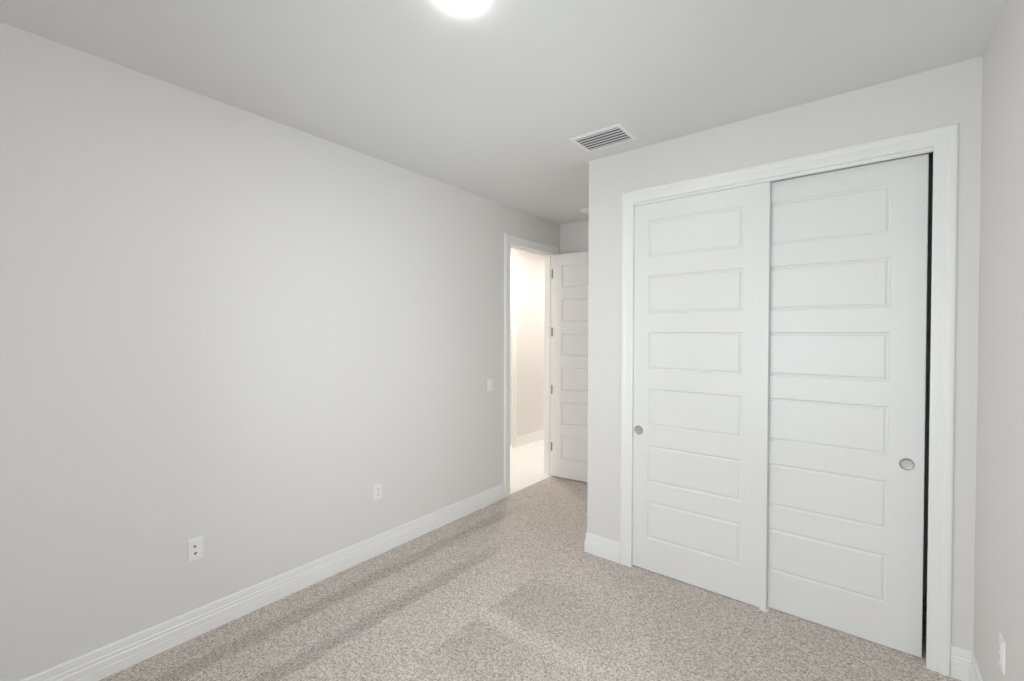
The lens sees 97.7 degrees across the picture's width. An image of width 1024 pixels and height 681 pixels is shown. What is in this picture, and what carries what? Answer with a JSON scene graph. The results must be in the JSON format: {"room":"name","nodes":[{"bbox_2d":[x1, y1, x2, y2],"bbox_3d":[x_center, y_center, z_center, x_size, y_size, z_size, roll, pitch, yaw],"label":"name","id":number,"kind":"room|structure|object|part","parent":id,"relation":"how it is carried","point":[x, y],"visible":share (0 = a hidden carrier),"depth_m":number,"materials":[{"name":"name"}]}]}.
{"room":"empty bedroom","nodes":[
{"label":"empty bedroom","id":0,"kind":"room"},
{"bbox_2d":[0,22,559,680],"bbox_3d":[-0.058,0.108,4.476,0.120,2.853,8.250,1,1,38],"label":"wall","id":1,"kind":"structure","parent":0,"point":[224,324],"depth_m":2.37,"materials":[{"name":"white paint"}]},
{"bbox_2d":[187,536,202,562],"bbox_3d":[-1.664,1.098,2.353,0.013,0.116,0.070,1,1,38],"label":"jack plate","id":2,"kind":"object","parent":1,"relation":"attached to","point":[195,545],"visible":1,"depth_m":2.35,"materials":[{"name":"white plastic"}]},
{"bbox_2d":[20,483,504,680],"bbox_3d":[-1.278,1.482,2.845,0.016,0.141,3.884,1,1,38],"label":"baseboard","id":3,"kind":"structure","parent":1,"relation":"attached to","point":[98,664],"depth_m":2.53,"materials":[{"name":"white paint"}]},
{"bbox_2d":[374,482,381,500],"bbox_3d":[-0.969,1.093,3.236,0.009,0.116,0.070,1,1,38],"label":"wall outlet","id":4,"kind":"object","parent":1,"relation":"attached to","point":[377,487],"visible":1,"depth_m":3.23,"materials":[{"name":"white plastic"}]},
{"bbox_2d":[487,378,492,390],"bbox_3d":[-0.203,0.415,4.192,0.011,0.116,0.070,1,1,38],"label":"light switch","id":5,"kind":"object","parent":1,"relation":"attached to","point":[489,381],"visible":1,"depth_m":4.18,"materials":[{"name":"white plastic"}]},
{"bbox_2d":[504,233,558,497],"bbox_3d":[0.175,0.243,4.774,0.158,2.578,0.965,1,1,38],"label":"trim","id":6,"kind":"structure","parent":1,"relation":"attached to","point":[510,241],"depth_m":4.87,"materials":[{"name":"white paint"}]},
{"bbox_3d":[0.121,0.242,4.817,0.019,2.578,0.965,1,1,38],"label":"hall casing","id":7,"kind":"part","parent":6,"relation":"part of","materials":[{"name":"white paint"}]},
{"bbox_2d":[551,251,588,481],"bbox_3d":[0.788,0.285,4.813,0.800,2.473,0.167,1,1,32],"label":"door","id":8,"kind":"structure","parent":6,"relation":"attached to","point":[569,444],"depth_m":4.89,"materials":[{"name":"white paint"}]},
{"bbox_2d":[0,0,1005,224],"bbox_3d":[0.793,-1.338,3.788,4.522,0.060,8.250,1,1,38],"label":"ceiling","id":9,"kind":"structure","parent":0,"point":[487,99],"depth_m":2.06,"materials":[{"name":"white paint"}]},
{"bbox_2d":[446,0,478,9],"bbox_3d":[-0.187,-1.277,1.669,0.129,0.012,0.129,1,1,38],"label":"recessed light","id":10,"kind":"object","parent":9,"relation":"in","point":[459,4],"visible":1,"depth_m":1.69,"materials":[{"name":"white plastic"}]},
{"bbox_2d":[580,208,588,212],"bbox_3d":[0.757,-1.306,4.515,0.144,0.022,0.144,1,1,38],"label":"smoke detector","id":11,"kind":"object","parent":9,"relation":"attached to","point":[584,210],"visible":0.59,"depth_m":4.48,"materials":[{"name":"white plastic"}]},
{"bbox_2d":[569,123,637,152],"bbox_3d":[0.587,-1.293,2.876,0.355,0.007,0.264,1,1,38],"label":"ceiling vent","id":12,"kind":"object","parent":9,"relation":"in","point":[616,134],"visible":1,"depth_m":2.87,"materials":[{"name":"white metal"}]},
{"bbox_2d":[510,248,543,447],"bbox_3d":[-0.239,0.088,6.053,0.120,2.853,6.000,1,1,38],"label":"wall","id":13,"kind":"structure","parent":0,"point":[530,266],"depth_m":6.59,"materials":[{"name":"white paint"}]},
{"bbox_2d":[510,271,510,446],"bbox_3d":[-0.277,0.260,5.975,0.035,2.470,0.800,1,1,38],"label":"door","id":14,"kind":"structure","parent":13,"relation":"in","point":[510,271],"depth_m":6.27,"materials":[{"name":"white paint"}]},
{"bbox_2d":[510,264,516,447],"bbox_3d":[-0.239,0.227,5.944,0.019,2.578,0.972,1,1,38],"label":"trim","id":15,"kind":"structure","parent":13,"relation":"attached to","point":[513,267],"depth_m":6.28,"materials":[{"name":"white paint"}]},
{"bbox_2d":[516,429,543,446],"bbox_3d":[0.867,1.431,7.364,0.016,0.141,2.594,1,1,38],"label":"baseboard","id":16,"kind":"structure","parent":13,"relation":"attached to","point":[521,440],"depth_m":6.59,"materials":[{"name":"white paint"}]},
{"bbox_2d":[99,439,960,680],"bbox_3d":[0.786,1.571,3.825,4.521,0.052,8.250,1,1,38],"label":"floor","id":17,"kind":"structure","parent":0,"point":[508,589],"depth_m":2.44,"materials":[{"name":"carpet"}]},
{"bbox_2d":[759,607,768,611],"bbox_3d":[1.482,1.549,2.622,0.044,0.026,0.100,1,1,38],"label":"floor guide","id":18,"kind":"object","parent":17,"relation":"on","point":[761,608],"visible":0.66,"depth_m":2.59,"materials":[{"name":"white plastic"}]},
{"bbox_2d":[560,220,588,253],"bbox_3d":[1.822,0.116,4.209,3.162,2.853,0.120,1,1,38],"label":"wall","id":19,"kind":"structure","parent":0,"point":[574,237],"depth_m":5.01,"materials":[{"name":"white paint"}]},
{"bbox_2d":[587,56,982,651],"bbox_3d":[1.375,0.134,2.701,1.992,2.853,0.120,1,1,38],"label":"wall","id":20,"kind":"structure","parent":0,"point":[950,94],"depth_m":2.41,"materials":[{"name":"white paint"}]},
{"bbox_2d":[634,147,932,206],"bbox_3d":[1.456,-0.926,2.623,1.533,0.039,0.114,1,1,38],"label":"door track","id":21,"kind":"object","parent":20,"relation":"attached to","point":[930,149],"visible":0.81,"depth_m":2.47,"materials":[{"name":"white metal"}]},
{"bbox_2d":[633,182,770,607],"bbox_3d":[1.161,0.314,2.839,0.818,2.483,0.038,1,1,38],"label":"sliding closet door","id":22,"kind":"structure","parent":21,"relation":"hanging from","point":[702,262],"depth_m":2.79,"materials":[{"name":"white paint"}]},
{"bbox_2d":[635,427,641,432],"bbox_3d":[0.865,0.611,3.054,0.046,0.046,0.001,1,1,38],"label":"door pull","id":23,"kind":"object","parent":22,"relation":"in","point":[637,429],"depth_m":3.06,"materials":[{"name":"grey metal"}]},
{"bbox_2d":[767,153,928,657],"bbox_3d":[1.711,0.324,2.455,0.818,2.476,0.038,1,1,38],"label":"sliding closet door","id":24,"kind":"structure","parent":21,"relation":"hanging from","point":[849,246],"depth_m":2.37,"materials":[{"name":"white paint"}]},
{"bbox_3d":[1.970,0.617,2.232,0.060,0.060,0.005,1,1,38],"label":"finger pull","id":25,"kind":"part","parent":24,"relation":"part of","materials":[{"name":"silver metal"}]},
{"bbox_2d":[901,460,912,468],"bbox_3d":[1.969,0.617,2.232,0.046,0.046,0.001,1,1,38],"label":"door pull","id":26,"kind":"object","parent":24,"relation":"in","point":[905,464],"depth_m":2.23,"materials":[{"name":"grey metal"}]},
{"bbox_2d":[620,123,958,676],"bbox_3d":[1.442,0.276,2.637,1.655,2.572,0.139,1,1,38],"label":"trim","id":27,"kind":"structure","parent":20,"relation":"attached to","point":[943,140],"depth_m":2.12,"materials":[{"name":"white paint"}]},
{"bbox_2d":[772,152,932,597],"bbox_3d":[1.899,0.128,3.268,1.872,2.853,0.120,1,1,38],"label":"wall","id":28,"kind":"structure","parent":0,"point":[930,183],"depth_m":2.71,"materials":[{"name":"white paint"}]},
{"bbox_2d":[973,0,1023,680],"bbox_3d":[1.552,0.153,1.222,0.120,2.853,5.141,1,1,38],"label":"wall","id":29,"kind":"structure","parent":0,"point":[999,516],"depth_m":1.69,"materials":[{"name":"white paint"}]},
{"bbox_2d":[950,645,982,680],"bbox_3d":[1.025,1.514,0.733,0.074,0.141,3.424,1,1,38],"label":"baseboard","id":30,"kind":"structure","parent":29,"relation":"attached to","point":[964,666],"depth_m":2.06,"materials":[{"name":"white paint"}]},
{"bbox_2d":[998,633,1005,674],"bbox_3d":[1.775,1.135,1.623,0.009,0.116,0.070,1,1,38],"label":"wall outlet","id":31,"kind":"object","parent":29,"relation":"attached to","point":[1002,645],"visible":1,"depth_m":1.61,"materials":[{"name":"white plastic"}]},
{"bbox_3d":[1.093,0.119,3.854,0.120,2.853,1.341,1,1,38],"label":"wall","id":32,"kind":"structure","parent":0,"visible":0},
{"bbox_2d":[584,532,619,563],"bbox_3d":[1.093,1.476,3.772,0.277,0.141,1.461,1,1,38],"label":"baseboard","id":33,"kind":"structure","parent":32,"relation":"attached to","point":[602,547],"depth_m":3.20,"materials":[{"name":"white paint"}]}
]}

